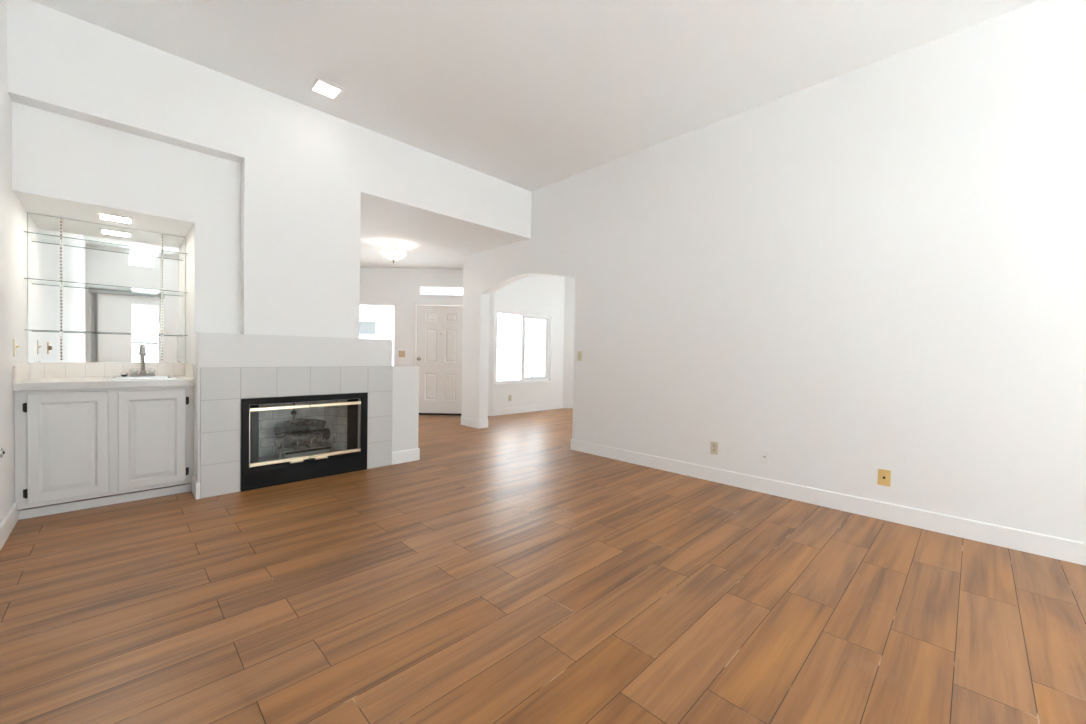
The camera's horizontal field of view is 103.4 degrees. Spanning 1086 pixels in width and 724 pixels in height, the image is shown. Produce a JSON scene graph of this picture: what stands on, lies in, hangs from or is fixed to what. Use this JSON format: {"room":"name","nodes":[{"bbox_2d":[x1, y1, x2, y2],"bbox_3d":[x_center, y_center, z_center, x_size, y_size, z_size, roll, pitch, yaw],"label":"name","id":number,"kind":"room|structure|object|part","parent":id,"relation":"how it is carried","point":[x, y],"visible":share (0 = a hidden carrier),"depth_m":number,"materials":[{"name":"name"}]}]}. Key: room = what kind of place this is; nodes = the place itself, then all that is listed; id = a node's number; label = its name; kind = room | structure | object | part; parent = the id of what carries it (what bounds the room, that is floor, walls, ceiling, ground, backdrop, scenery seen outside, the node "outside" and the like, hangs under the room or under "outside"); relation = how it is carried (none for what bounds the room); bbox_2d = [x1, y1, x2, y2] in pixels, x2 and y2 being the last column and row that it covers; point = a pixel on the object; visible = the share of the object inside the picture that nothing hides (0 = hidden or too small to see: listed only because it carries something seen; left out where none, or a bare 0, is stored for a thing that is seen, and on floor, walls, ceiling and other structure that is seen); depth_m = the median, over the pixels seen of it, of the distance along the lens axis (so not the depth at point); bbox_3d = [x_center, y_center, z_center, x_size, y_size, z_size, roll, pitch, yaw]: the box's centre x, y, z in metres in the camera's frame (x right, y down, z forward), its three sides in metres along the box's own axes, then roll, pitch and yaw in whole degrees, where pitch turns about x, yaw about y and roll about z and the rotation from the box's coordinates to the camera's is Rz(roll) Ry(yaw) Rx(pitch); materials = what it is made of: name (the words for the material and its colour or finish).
{"room":"living room","nodes":[
{"label":"living room","id":0,"kind":"room"},
{"bbox_2d":[0,0,27,523],"bbox_3d":[-1.026,-0.533,0.261,0.120,3.343,8.480,0,1,-45],"label":"wall","id":1,"kind":"structure","parent":0,"point":[13,216],"depth_m":2.67,"materials":[{"name":"white paint"}]},
{"bbox_2d":[0,448,4,457],"bbox_3d":[-3.147,0.528,2.497,0.014,0.062,0.062,0,1,-45],"label":"gas valve","id":2,"kind":"object","parent":1,"relation":"attached to","point":[2,452],"visible":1,"depth_m":2.48,"materials":[{"name":"silver metal"}]},
{"bbox_2d":[0,502,17,550],"bbox_3d":[-0.805,1.081,0.133,0.012,0.127,7.670,0,1,-45],"label":"baseboard","id":3,"kind":"structure","parent":1,"relation":"attached to","point":[10,520],"depth_m":2.60,"materials":[{"name":"white wood"}]},
{"bbox_2d":[13,338,18,355],"bbox_3d":[-3.473,-0.096,2.829,0.020,0.117,0.072,0,1,-45],"label":"light switch","id":4,"kind":"object","parent":1,"relation":"attached to","point":[15,346],"visible":1,"depth_m":2.82,"materials":[{"name":"beige plastic"}]},
{"bbox_3d":[-3.477,-0.096,2.825,0.006,0.117,0.072,0,1,-45],"label":"plate","id":5,"kind":"part","parent":4,"relation":"part of","materials":[{"name":"beige plastic"}]},
{"bbox_2d":[15,194,192,486],"bbox_3d":[-3.375,-0.108,3.459,1.045,2.300,0.652,0,1,-45],"label":"wall","id":6,"kind":"structure","parent":0,"point":[30,204],"depth_m":3.46,"materials":[{"name":"white paint"}]},
{"bbox_2d":[24,231,186,259],"bbox_3d":[-3.473,-0.918,3.469,0.913,0.050,0.182,0,1,-45],"label":"glass shelf","id":7,"kind":"object","parent":6,"relation":"attached to","point":[24,231],"visible":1,"depth_m":3.36,"materials":[{"name":"grey"}]},
{"bbox_2d":[27,212,185,362],"bbox_3d":[-3.555,-0.558,3.553,0.919,1.130,0.010,0,1,-45],"label":"wall mirror","id":8,"kind":"object","parent":6,"relation":"attached to","point":[90,308],"visible":1,"depth_m":3.50,"materials":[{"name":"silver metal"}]},
{"bbox_2d":[59,218,62,359],"bbox_3d":[-3.753,-0.564,3.341,0.016,1.100,0.013,0,1,-45],"label":"shelf standard","id":9,"kind":"object","parent":8,"relation":"attached to","point":[60,219],"visible":1,"depth_m":3.34,"materials":[{"name":"metal"}]},
{"bbox_2d":[25,278,187,297],"bbox_3d":[-3.478,-0.585,3.475,0.913,0.050,0.182,0,1,-45],"label":"glass shelf","id":10,"kind":"object","parent":9,"relation":"attached to","point":[25,278],"visible":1,"depth_m":3.36,"materials":[{"name":"grey"}]},
{"bbox_2d":[32,330,187,339],"bbox_3d":[-3.484,-0.212,3.481,0.913,0.050,0.182,0,1,-45],"label":"glass shelf","id":11,"kind":"object","parent":9,"relation":"attached to","point":[32,330],"visible":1,"depth_m":3.36,"materials":[{"name":"grey"}]},
{"bbox_2d":[161,234,163,359],"bbox_3d":[-3.335,-0.565,3.755,0.016,1.100,0.013,0,1,-45],"label":"shelf standard","id":12,"kind":"object","parent":8,"relation":"attached to","point":[162,235],"visible":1,"depth_m":3.75,"materials":[{"name":"metal"}]},
{"bbox_2d":[96,212,134,224],"bbox_3d":[-3.322,-1.115,3.334,0.212,0.006,0.212,0,1,-45],"label":"recessed light","id":13,"kind":"object","parent":6,"relation":"in","point":[103,216],"visible":1,"depth_m":3.33,"materials":[{"name":"white"}]},
{"bbox_2d":[193,333,194,476],"bbox_3d":[-2.476,0.404,4.052,1.314,1.285,0.500,0,1,-45],"label":"wall","id":14,"kind":"structure","parent":0,"point":[193,333],"depth_m":3.45,"materials":[{"name":"white paint"}]},
{"bbox_2d":[192,476,199,498],"bbox_3d":[-2.752,0.991,3.399,0.025,0.127,0.268,0,1,-45],"label":"baseboard","id":15,"kind":"structure","parent":14,"relation":"attached to","point":[195,485],"depth_m":3.31,"materials":[{"name":"white wood"}]},
{"bbox_2d":[7,0,531,337],"bbox_3d":[-1.799,-1.261,4.276,4.436,2.058,0.150,0,1,-45],"label":"wall","id":16,"kind":"structure","parent":0,"point":[306,171],"depth_m":3.67,"materials":[{"name":"white paint"}]},
{"bbox_2d":[12,102,240,333],"bbox_3d":[-3.385,-1.106,2.885,2.224,1.746,0.100,0,1,-45],"label":"wall niche","id":17,"kind":"object","parent":16,"relation":"in","point":[56,157],"visible":0.62,"depth_m":3.22,"materials":[{"name":"white paint"}]},
{"bbox_2d":[195,332,418,481],"bbox_3d":[-2.051,0.412,4.011,1.860,1.285,0.156,0,1,-45],"label":"wall","id":18,"kind":"structure","parent":0,"point":[212,350],"depth_m":3.85,"materials":[{"name":"white paint"}]},
{"bbox_2d":[392,448,419,464],"bbox_3d":[-1.498,0.990,4.571,0.312,0.127,0.168,0,1,-45],"label":"baseboard","id":19,"kind":"structure","parent":18,"relation":"attached to","point":[398,457],"depth_m":4.51,"materials":[{"name":"white wood"}]},
{"bbox_2d":[360,267,494,415],"bbox_3d":[-2.579,-0.698,8.014,3.349,3.343,0.140,1,1,0],"label":"wall","id":20,"kind":"structure","parent":0,"point":[396,287],"depth_m":7.93,"materials":[{"name":"white paint"}]},
{"bbox_2d":[360,305,393,306],"bbox_3d":[-3.176,-0.172,8.046,0.813,1.770,0.080,1,1,0],"label":"window","id":21,"kind":"structure","parent":20,"relation":"in","point":[360,305],"depth_m":7.99,"materials":[{"name":"white"}]},
{"bbox_2d":[399,351,404,356],"bbox_3d":[-2.615,-0.148,7.944,0.117,0.117,0.020,1,1,0],"label":"light switch","id":22,"kind":"object","parent":20,"relation":"attached to","point":[401,353],"visible":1,"depth_m":7.95,"materials":[{"name":"beige plastic"}]},
{"bbox_2d":[413,302,462,415],"bbox_3d":[-1.899,-0.054,7.986,1.010,2.080,0.172,1,1,0],"label":"door","id":23,"kind":"structure","parent":20,"relation":"in","point":[437,339],"depth_m":7.97,"materials":[{"name":"white paint"}]},
{"bbox_3d":[-2.079,-0.305,7.987,0.218,0.605,0.038,1,1,0],"label":"panel","id":24,"kind":"part","parent":23,"relation":"part of","materials":[{"name":"white paint"}]},
{"bbox_3d":[-2.092,0.462,8.001,0.218,0.500,0.038,1,1,0],"label":"panel","id":25,"kind":"part","parent":23,"relation":"part of","materials":[{"name":"white paint"}]},
{"bbox_3d":[-2.070,-0.837,7.978,0.218,0.160,0.038,1,1,0],"label":"panel","id":26,"kind":"part","parent":23,"relation":"part of","materials":[{"name":"white paint"}]},
{"bbox_3d":[-1.899,-0.054,7.953,1.010,2.080,0.028,1,1,0],"label":"frame","id":27,"kind":"part","parent":23,"relation":"part of","materials":[{"name":"white paint"}]},
{"bbox_3d":[-1.727,0.468,8.000,0.216,0.500,0.038,1,1,0],"label":"panel","id":28,"kind":"part","parent":23,"relation":"part of","materials":[{"name":"white paint"}]},
{"bbox_3d":[-1.705,-0.831,7.976,0.216,0.160,0.038,1,1,0],"label":"panel","id":29,"kind":"part","parent":23,"relation":"part of","materials":[{"name":"white paint"}]},
{"bbox_3d":[-1.714,-0.299,7.986,0.216,0.605,0.038,1,1,0],"label":"panel","id":30,"kind":"part","parent":23,"relation":"part of","materials":[{"name":"white paint"}]},
{"bbox_2d":[417,285,462,296],"bbox_3d":[-1.856,-1.313,7.923,0.945,0.220,0.012,1,1,0],"label":"trim","id":31,"kind":"structure","parent":20,"relation":"attached to","point":[418,286],"depth_m":7.92,"materials":[{"name":"white wood"}]},
{"bbox_2d":[420,287,462,294],"bbox_3d":[-1.858,-1.314,7.994,0.830,0.150,0.090,1,1,0],"label":"window","id":32,"kind":"structure","parent":20,"relation":"in","point":[420,287],"depth_m":7.95,"materials":[{"name":"white"}]},
{"bbox_2d":[360,197,522,268],"bbox_3d":[-2.588,-2.032,6.701,4.640,0.629,4.442,0,1,-45],"label":"ceiling","id":33,"kind":"structure","parent":0,"point":[427,241],"depth_m":5.88,"materials":[{"name":"white paint"}]},
{"bbox_2d":[381,243,405,262],"bbox_3d":[-2.153,-1.563,6.192,0.344,0.274,0.344,0,1,-45],"label":"ceiling lamp","id":34,"kind":"object","parent":33,"relation":"hanging from","point":[393,255],"visible":1,"depth_m":6.12,"materials":[{"name":"white glass"}]},
{"bbox_3d":[-2.154,-1.524,6.192,0.344,0.097,0.344,0,1,-45],"label":"lamp shade","id":35,"kind":"part","parent":34,"relation":"part of","materials":[{"name":"white glass"}]},
{"bbox_2d":[493,275,564,415],"bbox_3d":[-0.273,-0.671,8.660,1.915,3.343,0.140,0,1,-45],"label":"wall","id":36,"kind":"structure","parent":0,"point":[537,294],"depth_m":8.72,"materials":[{"name":"white paint"}]},
{"bbox_2d":[496,311,549,382],"bbox_3d":[-0.402,-0.282,8.545,1.452,1.365,0.080,0,1,-45],"label":"window","id":37,"kind":"structure","parent":36,"relation":"in","point":[523,316],"depth_m":8.56,"materials":[{"name":"white"}]},
{"bbox_3d":[-0.158,-0.283,8.783,0.680,1.275,0.045,0,1,-45],"label":"sash frame","id":38,"kind":"part","parent":37,"relation":"part of","materials":[{"name":"white plastic"}]},
{"bbox_2d":[495,381,551,384],"bbox_3d":[-0.364,0.413,8.508,1.480,0.022,0.060,0,1,-45],"label":"trim","id":39,"kind":"structure","parent":36,"relation":"attached to","point":[540,381],"depth_m":8.42,"materials":[{"name":"white wood"}]},
{"bbox_2d":[494,402,572,415],"bbox_3d":[0.293,0.942,8.905,2.979,0.127,0.605,0,1,-26],"label":"baseboard","id":40,"kind":"structure","parent":36,"relation":"attached to","point":[511,410],"depth_m":8.64,"materials":[{"name":"white wood"}]},
{"bbox_2d":[31,0,1039,191],"bbox_3d":[0.695,-2.312,4.482,8.700,0.120,12.300,0,1,-45],"label":"ceiling","id":41,"kind":"structure","parent":0,"point":[530,95],"depth_m":3.13,"materials":[{"name":"white paint"}]},
{"bbox_2d":[309,78,343,99],"bbox_3d":[-1.808,-2.275,3.583,0.212,0.006,0.212,0,1,-45],"label":"recessed light","id":42,"kind":"object","parent":41,"relation":"in","point":[319,86],"visible":1,"depth_m":3.58,"materials":[{"name":"white"}]},
{"bbox_2d":[0,408,1085,723],"bbox_3d":[0.638,1.139,4.544,8.700,0.100,12.300,0,1,-45],"label":"floor","id":43,"kind":"structure","parent":0,"point":[505,573],"depth_m":1.97,"materials":[{"name":"brown wood"}]},
{"bbox_2d":[14,386,193,519],"bbox_3d":[-3.350,0.614,3.347,0.917,0.862,0.622,0,1,-45],"label":"bar cabinet","id":44,"kind":"object","parent":43,"relation":"on","point":[72,444],"visible":1,"depth_m":3.08,"materials":[{"name":"white paint"}]},
{"bbox_3d":[-3.292,0.579,2.982,0.380,0.739,0.018,0,1,-45],"label":"door","id":45,"kind":"part","parent":44,"relation":"part of","materials":[{"name":"white paint"}]},
{"bbox_3d":[-3.292,0.584,2.981,0.262,0.609,0.017,0,1,-45],"label":"raised panel","id":46,"kind":"part","parent":44,"relation":"part of","materials":[{"name":"white paint"}]},
{"bbox_2d":[13,363,194,390],"bbox_3d":[-3.337,0.098,3.333,0.919,0.166,0.661,0,1,-45],"label":"countertop","id":47,"kind":"structure","parent":44,"relation":"on","point":[27,376],"depth_m":3.32,"materials":[{"name":"tile"}]},
{"bbox_2d":[130,344,155,376],"bbox_3d":[-3.313,-0.013,3.554,0.157,0.266,0.154,0,1,-45],"label":"bar faucet","id":48,"kind":"object","parent":47,"relation":"on","point":[133,371],"visible":1,"depth_m":3.58,"materials":[{"name":"grey metal"}]},
{"bbox_3d":[-3.389,0.073,3.552,0.047,0.040,0.045,0,1,-45],"label":"handle","id":49,"kind":"part","parent":48,"relation":"part of","materials":[{"name":"white plastic"}]},
{"bbox_3d":[-3.309,-0.022,3.550,0.023,0.246,0.132,0,1,-45],"label":"spout","id":50,"kind":"part","parent":48,"relation":"part of","materials":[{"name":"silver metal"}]},
{"bbox_3d":[-3.311,0.073,3.629,0.047,0.040,0.045,0,1,-45],"label":"handle","id":51,"kind":"part","parent":48,"relation":"part of","materials":[{"name":"white plastic"}]},
{"bbox_2d":[110,375,176,379],"bbox_3d":[-3.239,0.196,3.475,0.380,0.146,0.425,0,1,-45],"label":"bar sink","id":52,"kind":"object","parent":47,"relation":"in","point":[170,376],"visible":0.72,"depth_m":3.50,"materials":[{"name":"white ceramic"}]},
{"bbox_2d":[115,376,169,378],"bbox_3d":[-3.215,0.198,3.450,0.320,0.144,0.295,0,1,-45],"label":"basin","id":53,"kind":"object","parent":52,"relation":"in","point":[139,377],"depth_m":3.55,"materials":[{"name":"white ceramic"}]},
{"bbox_3d":[-2.985,0.582,3.286,0.384,0.732,0.018,0,1,-45],"label":"door","id":54,"kind":"part","parent":44,"relation":"part of","materials":[{"name":"white paint"}]},
{"bbox_3d":[-2.986,0.587,3.285,0.266,0.602,0.017,0,1,-45],"label":"raised panel","id":55,"kind":"part","parent":44,"relation":"part of","materials":[{"name":"white paint"}]},
{"bbox_2d":[200,366,392,498],"bbox_3d":[-2.238,0.545,3.997,1.546,1.014,0.480,0,1,-45],"label":"fireplace","id":56,"kind":"object","parent":43,"relation":"on","point":[237,448],"depth_m":3.81,"materials":[{"name":"white tile"}]},
{"bbox_2d":[250,405,258,462],"bbox_3d":[-2.421,0.618,3.593,0.067,0.519,0.021,0,1,-45],"label":"curtain","id":57,"kind":"object","parent":56,"relation":"hanging from","point":[254,416],"depth_m":3.60,"materials":[{"name":"black metal"}]},
{"bbox_3d":[-2.538,0.616,3.758,0.015,0.530,0.397,1,1,-22],"label":"panel","id":58,"kind":"part","parent":56,"relation":"part of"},
{"bbox_3d":[-2.262,0.854,3.695,0.452,0.030,0.026,0,1,-45],"label":"brass rail","id":59,"kind":"part","parent":56,"relation":"part of","materials":[{"name":"beige"}]},
{"bbox_3d":[-2.255,0.394,3.687,0.452,0.029,0.026,0,1,-45],"label":"brass rail","id":60,"kind":"part","parent":56,"relation":"part of","materials":[{"name":"beige"}]},
{"bbox_3d":[-2.373,0.478,4.086,0.044,0.260,0.044,0,1,-45],"label":"damper handle","id":61,"kind":"part","parent":56,"relation":"part of","materials":[{"name":"black metal"}]},
{"bbox_2d":[274,432,322,448],"bbox_3d":[-2.241,0.715,3.941,0.389,0.117,0.119,0,1,-45],"label":"log","id":62,"kind":"object","parent":56,"relation":"on","point":[317,437],"visible":0.95,"depth_m":3.90,"materials":[{"name":"ceramic"}]},
{"bbox_2d":[273,423,308,435],"bbox_3d":[-2.315,0.615,3.949,0.289,0.096,0.086,0,1,-39],"label":"log","id":63,"kind":"object","parent":62,"relation":"on","point":[300,427],"visible":1,"depth_m":3.92,"materials":[{"name":"grey ceramic"}]},
{"bbox_3d":[-2.237,0.788,4.034,0.485,0.166,0.298,0,1,-45],"label":"fire grate","id":64,"kind":"part","parent":56,"relation":"part of","materials":[{"name":"black metal"}]},
{"bbox_2d":[284,428,329,439],"bbox_3d":[-2.254,0.708,4.105,0.386,0.115,0.122,0,1,-45],"label":"log","id":65,"kind":"object","parent":56,"relation":"on","point":[326,432],"visible":0.31,"depth_m":4.15,"materials":[{"name":"grey ceramic"}]},
{"bbox_2d":[286,418,325,427],"bbox_3d":[-2.254,0.586,4.091,0.337,0.106,0.082,0,1,-33],"label":"log","id":66,"kind":"object","parent":65,"relation":"on","point":[312,422],"visible":0.75,"depth_m":4.09,"materials":[{"name":"ceramic"}]},
{"bbox_3d":[-2.188,0.843,3.989,0.385,0.072,0.087,0,1,-45],"label":"gas burner","id":67,"kind":"part","parent":56,"relation":"part of","materials":[{"name":"metal"}]},
{"bbox_3d":[-1.939,0.853,4.015,0.452,0.030,0.026,0,1,-45],"label":"brass rail","id":68,"kind":"part","parent":56,"relation":"part of","materials":[{"name":"beige"}]},
{"bbox_3d":[-1.932,0.394,4.007,0.452,0.029,0.026,0,1,-45],"label":"brass rail","id":69,"kind":"part","parent":56,"relation":"part of","materials":[{"name":"beige"}]},
{"bbox_3d":[-2.014,0.615,4.278,0.415,0.530,0.015,1,1,17],"label":"panel","id":70,"kind":"part","parent":56,"relation":"part of","materials":[{"name":"clear glass"}]},
{"bbox_2d":[347,399,357,449],"bbox_3d":[-1.848,0.618,4.160,0.098,0.519,0.021,0,1,-45],"label":"curtain","id":71,"kind":"object","parent":56,"relation":"hanging from","point":[352,410],"depth_m":4.16,"materials":[{"name":"black metal"}]},
{"bbox_2d":[563,277,574,401],"bbox_3d":[1.114,-0.661,9.346,1.529,3.343,0.150,1,1,1],"label":"wall","id":72,"kind":"structure","parent":0,"point":[569,292],"depth_m":9.28,"materials":[{"name":"white paint"}]},
{"bbox_2d":[461,0,1085,542],"bbox_3d":[1.989,-0.546,3.729,0.175,3.343,9.164,0,1,-45],"label":"wall","id":73,"kind":"structure","parent":0,"point":[848,277],"depth_m":3.21,"materials":[{"name":"white paint"}]},
{"bbox_2d":[461,417,487,428],"bbox_3d":[-1.095,0.956,6.836,0.187,0.127,0.485,0,1,-45],"label":"baseboard","id":74,"kind":"structure","parent":73,"relation":"attached to","point":[469,422],"depth_m":6.71,"materials":[{"name":"white wood"}]},
{"bbox_2d":[577,351,581,360],"bbox_3d":[0.442,-0.072,5.160,0.009,0.117,0.072,0,1,-45],"label":"light switch","id":75,"kind":"object","parent":73,"relation":"attached to","point":[579,355],"visible":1,"depth_m":5.16,"materials":[{"name":"beige plastic"}]},
{"bbox_2d":[710,441,717,454],"bbox_3d":[1.597,0.802,3.997,0.009,0.117,0.072,0,1,-45],"label":"wall outlet","id":76,"kind":"object","parent":73,"relation":"attached to","point":[714,445],"visible":1,"depth_m":3.99,"materials":[{"name":"beige plastic"}]},
{"bbox_2d":[760,449,769,463],"bbox_3d":[1.902,0.813,3.682,0.018,0.117,0.072,0,1,-45],"label":"cable plate","id":77,"kind":"object","parent":73,"relation":"attached to","point":[764,454],"visible":1,"depth_m":3.69,"materials":[{"name":"white plastic"}]},
{"bbox_2d":[572,439,1085,565],"bbox_3d":[2.700,1.090,2.882,0.012,0.127,6.640,0,1,-45],"label":"baseboard","id":78,"kind":"structure","parent":73,"relation":"attached to","point":[1058,548],"depth_m":3.15,"materials":[{"name":"white wood"}]},
{"bbox_2d":[878,469,890,486],"bbox_3d":[2.471,0.838,3.107,0.018,0.117,0.072,0,1,-45],"label":"cable plate","id":79,"kind":"object","parent":73,"relation":"attached to","point":[884,476],"visible":1,"depth_m":3.11,"materials":[{"name":"gold metal"}]},
{"label":"outside","id":80,"kind":"structure","parent":0,"visible":0},
{"bbox_2d":[497,363,543,380],"bbox_3d":[-1.749,1.203,8.870,70.000,0.140,75.000,0,1,-45],"label":"ground","id":81,"kind":"structure","parent":80,"point":[513,371],"depth_m":32.60,"materials":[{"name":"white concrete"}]},
{"bbox_2d":[359,306,393,365],"bbox_3d":[-8.047,-1.562,17.763,6.300,4.860,6.500,1,1,0],"label":"neighbouring house","id":82,"kind":"structure","parent":81,"relation":"on","point":[376,322],"depth_m":15.01,"materials":[{"name":"white paint"}]},
{"bbox_3d":[-7.656,-0.032,15.123,3.555,1.910,0.070,1,1,0],"label":"garage door","id":83,"kind":"part","parent":82,"relation":"part of","materials":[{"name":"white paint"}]},
{"bbox_3d":[-7.637,-1.220,15.101,3.555,0.465,0.070,1,1,0],"label":"garage door","id":84,"kind":"part","parent":82,"relation":"part of","materials":[{"name":"white"}]}
]}

